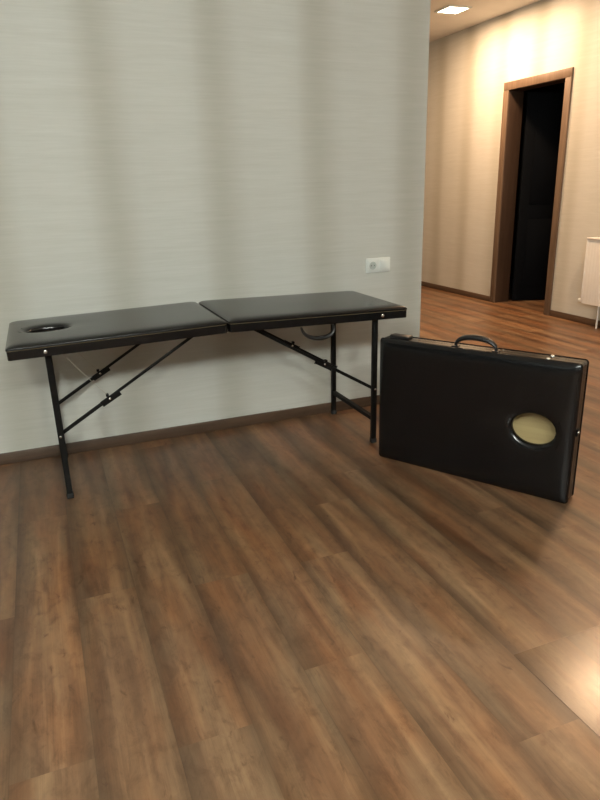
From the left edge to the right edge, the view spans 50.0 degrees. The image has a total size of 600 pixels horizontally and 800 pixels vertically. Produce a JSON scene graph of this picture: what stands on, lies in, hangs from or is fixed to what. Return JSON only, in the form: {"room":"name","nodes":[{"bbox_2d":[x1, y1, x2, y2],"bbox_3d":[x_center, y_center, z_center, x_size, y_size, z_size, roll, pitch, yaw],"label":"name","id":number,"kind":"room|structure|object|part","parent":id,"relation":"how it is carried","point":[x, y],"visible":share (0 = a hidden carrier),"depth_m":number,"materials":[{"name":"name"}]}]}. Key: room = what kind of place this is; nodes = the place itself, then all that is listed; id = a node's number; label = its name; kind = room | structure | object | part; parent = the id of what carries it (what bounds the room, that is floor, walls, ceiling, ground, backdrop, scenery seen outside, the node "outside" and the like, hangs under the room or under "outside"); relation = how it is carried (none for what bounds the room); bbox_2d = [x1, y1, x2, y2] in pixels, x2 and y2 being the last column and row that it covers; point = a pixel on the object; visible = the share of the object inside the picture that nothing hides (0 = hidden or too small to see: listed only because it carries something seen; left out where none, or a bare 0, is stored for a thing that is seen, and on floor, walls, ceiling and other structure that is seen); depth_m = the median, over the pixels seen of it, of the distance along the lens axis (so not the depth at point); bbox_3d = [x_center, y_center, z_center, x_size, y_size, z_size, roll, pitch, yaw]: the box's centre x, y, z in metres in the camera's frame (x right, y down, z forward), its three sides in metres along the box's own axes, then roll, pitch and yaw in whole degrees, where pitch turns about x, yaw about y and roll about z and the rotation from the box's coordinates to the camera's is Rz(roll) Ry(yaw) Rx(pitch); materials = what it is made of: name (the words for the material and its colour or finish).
{"room":"massage room","nodes":[
{"label":"massage room","id":0,"kind":"room"},
{"bbox_2d":[0,0,430,453],"bbox_3d":[-2.420,-0.889,2.433,6.635,2.782,0.140,-9,20,-20],"label":"wall","id":1,"kind":"structure","parent":0,"point":[153,152],"depth_m":3.14,"materials":[{"name":"paint"}]},
{"bbox_2d":[0,395,379,464],"bbox_3d":[-2.355,0.425,2.793,6.635,0.058,0.014,-9,20,-20],"label":"baseboard","id":2,"kind":"structure","parent":1,"relation":"attached to","point":[183,430],"depth_m":3.41,"materials":[{"name":"brown wood"}]},
{"bbox_2d":[366,257,389,272],"bbox_3d":[0.436,-0.753,3.587,0.150,0.079,0.016,-9,20,-20],"label":"power outlet","id":3,"kind":"object","parent":1,"relation":"attached to","point":[382,264],"visible":1,"depth_m":3.58,"materials":[{"name":"white plastic"}]},
{"bbox_2d":[368,260,376,270],"bbox_3d":[0.404,-0.747,3.571,0.055,0.056,0.004,-9,20,-20],"label":"socket","id":4,"kind":"object","parent":3,"relation":"attached to","point":[372,264],"depth_m":3.57,"materials":[{"name":"white plastic"}]},
{"bbox_2d":[0,275,599,799],"bbox_3d":[0.352,0.289,3.067,12.395,0.001,11.400,-9,20,-20],"label":"floor","id":5,"kind":"structure","parent":0,"point":[287,609],"depth_m":1.96,"materials":[{"name":"laminate"}]},
{"bbox_2d":[5,291,406,498],"bbox_3d":[-0.405,-0.086,3.121,1.772,0.717,0.591,-9,20,-20],"label":"massage table","id":6,"kind":"object","parent":5,"relation":"on","point":[48,337],"visible":1,"depth_m":2.88,"materials":[{"name":"black leather"}]},
{"bbox_3d":[-1.003,0.099,2.673,0.034,0.663,0.030,-9,20,-20],"label":"leg","id":7,"kind":"part","parent":6,"relation":"part of","materials":[{"name":"black paint"}]},
{"bbox_3d":[-1.181,-0.038,3.099,0.034,0.663,0.030,-9,20,-20],"label":"leg","id":8,"kind":"part","parent":6,"relation":"part of","materials":[{"name":"black paint"}]},
{"bbox_3d":[-0.968,-0.131,3.128,0.092,0.067,0.022,-9,20,-20],"label":"hinge plate","id":9,"kind":"part","parent":6,"relation":"part of","materials":[{"name":"black paint"}]},
{"bbox_3d":[-0.808,-0.009,2.746,0.092,0.067,0.022,-9,20,-20],"label":"hinge plate","id":10,"kind":"part","parent":6,"relation":"part of","materials":[{"name":"black paint"}]},
{"bbox_3d":[-0.826,-0.318,2.872,0.877,0.036,0.582,-10,20,-20],"label":"frame","id":11,"kind":"part","parent":6,"relation":"part of","materials":[{"name":"black plastic"}]},
{"bbox_3d":[-0.049,-0.294,3.462,0.097,0.072,0.022,-9,20,-20],"label":"hinge plate","id":12,"kind":"part","parent":6,"relation":"part of","materials":[{"name":"black paint"}]},
{"bbox_3d":[-0.002,-0.442,3.178,0.877,0.036,0.582,-7,19,-21],"label":"frame","id":13,"kind":"part","parent":6,"relation":"part of","materials":[{"name":"black plastic"}]},
{"bbox_3d":[0.082,-0.306,2.941,0.170,0.070,0.029,-9,20,-20],"label":"carry handle","id":14,"kind":"part","parent":6,"relation":"part of","materials":[{"name":"black leather"}]},
{"bbox_3d":[0.111,-0.172,3.080,0.097,0.072,0.022,-9,20,-20],"label":"hinge plate","id":15,"kind":"part","parent":6,"relation":"part of","materials":[{"name":"black paint"}]},
{"bbox_3d":[0.188,-0.245,3.608,0.028,0.657,0.024,-9,20,-20],"label":"leg","id":16,"kind":"part","parent":6,"relation":"part of","materials":[{"name":"black paint"}]},
{"bbox_3d":[0.366,-0.108,3.182,0.028,0.657,0.024,-9,20,-20],"label":"leg","id":17,"kind":"part","parent":6,"relation":"part of","materials":[{"name":"black paint"}]},
{"bbox_2d":[379,333,588,503],"bbox_3d":[0.752,0.031,2.790,0.890,0.644,0.121,12,23,36],"label":"massage table","id":18,"kind":"object","parent":5,"relation":"on","point":[510,419],"visible":1,"depth_m":2.71,"materials":[{"name":"black leather"}]},
{"bbox_3d":[0.736,-0.243,2.689,0.189,0.061,0.029,12,23,36],"label":"handle","id":19,"kind":"part","parent":18,"relation":"part of","materials":[{"name":"black leather"}]},
{"bbox_2d":[429,0,539,41],"bbox_3d":[0.144,-2.387,2.123,12.000,0.120,11.800,-9,20,-20],"label":"ceiling","id":20,"kind":"structure","parent":0,"point":[441,25],"depth_m":6.19,"materials":[{"name":"paint"}]},
{"bbox_2d":[434,5,471,14],"bbox_3d":[1.427,-3.637,5.993,0.250,0.013,0.250,-9,20,-20],"label":"recessed light","id":21,"kind":"object","parent":20,"relation":"in","point":[450,9],"visible":1,"depth_m":5.98,"materials":[{"name":"white plastic"}]},
{"bbox_2d":[439,7,467,13],"bbox_3d":[1.427,-3.639,5.992,0.210,0.009,0.210,-9,20,-20],"label":"diffuser","id":22,"kind":"object","parent":21,"relation":"attached to","point":[445,10],"depth_m":6.00,"materials":[{"name":"white plastic"}]},
{"bbox_2d":[421,0,599,320],"bbox_3d":[3.333,-1.487,3.750,0.170,2.782,11.680,-9,20,-20],"label":"wall","id":23,"kind":"structure","parent":0,"point":[469,68],"depth_m":6.59,"materials":[{"name":"paint"}]},
{"bbox_2d":[421,281,599,326],"bbox_3d":[3.284,-0.182,4.147,0.014,0.058,11.400,-9,20,-20],"label":"baseboard","id":24,"kind":"structure","parent":23,"relation":"attached to","point":[575,318],"depth_m":7.07,"materials":[{"name":"brown wood"}]},
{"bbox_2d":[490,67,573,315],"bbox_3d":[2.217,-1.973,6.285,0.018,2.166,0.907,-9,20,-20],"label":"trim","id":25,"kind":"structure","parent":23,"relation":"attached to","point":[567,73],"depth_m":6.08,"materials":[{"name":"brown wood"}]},
{"bbox_2d":[578,237,599,328],"bbox_3d":[2.706,-0.905,5.245,0.124,0.770,1.050,-9,20,-20],"label":"radiator","id":26,"kind":"object","parent":23,"relation":"attached to","point":[590,291],"visible":1,"depth_m":5.54,"materials":[{"name":"metal"}]},
{"bbox_3d":[2.697,-0.987,5.187,0.076,0.553,0.980,-9,20,-20],"label":"panel","id":27,"kind":"part","parent":26,"relation":"part of","materials":[{"name":"metal"}]},
{"bbox_2d":[587,237,599,239],"bbox_3d":[2.690,-1.254,5.098,0.090,0.014,1.000,-9,20,-20],"label":"grille","id":28,"kind":"object","parent":26,"relation":"attached to","point":[588,238],"depth_m":5.49,"materials":[{"name":"metal"}]},
{"bbox_2d":[495,78,564,302],"bbox_3d":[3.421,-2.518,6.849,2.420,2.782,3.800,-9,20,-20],"label":"door frame","id":29,"kind":"structure","parent":0,"point":[561,86],"depth_m":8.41,"materials":[{"name":"brown wood"}]},
{"bbox_2d":[511,91,563,299],"bbox_3d":[2.659,-2.078,6.691,0.740,2.071,0.099,-2,18,0],"label":"door","id":30,"kind":"structure","parent":29,"relation":"in","point":[543,113],"depth_m":6.67,"materials":[{"name":"paint"}]}
]}

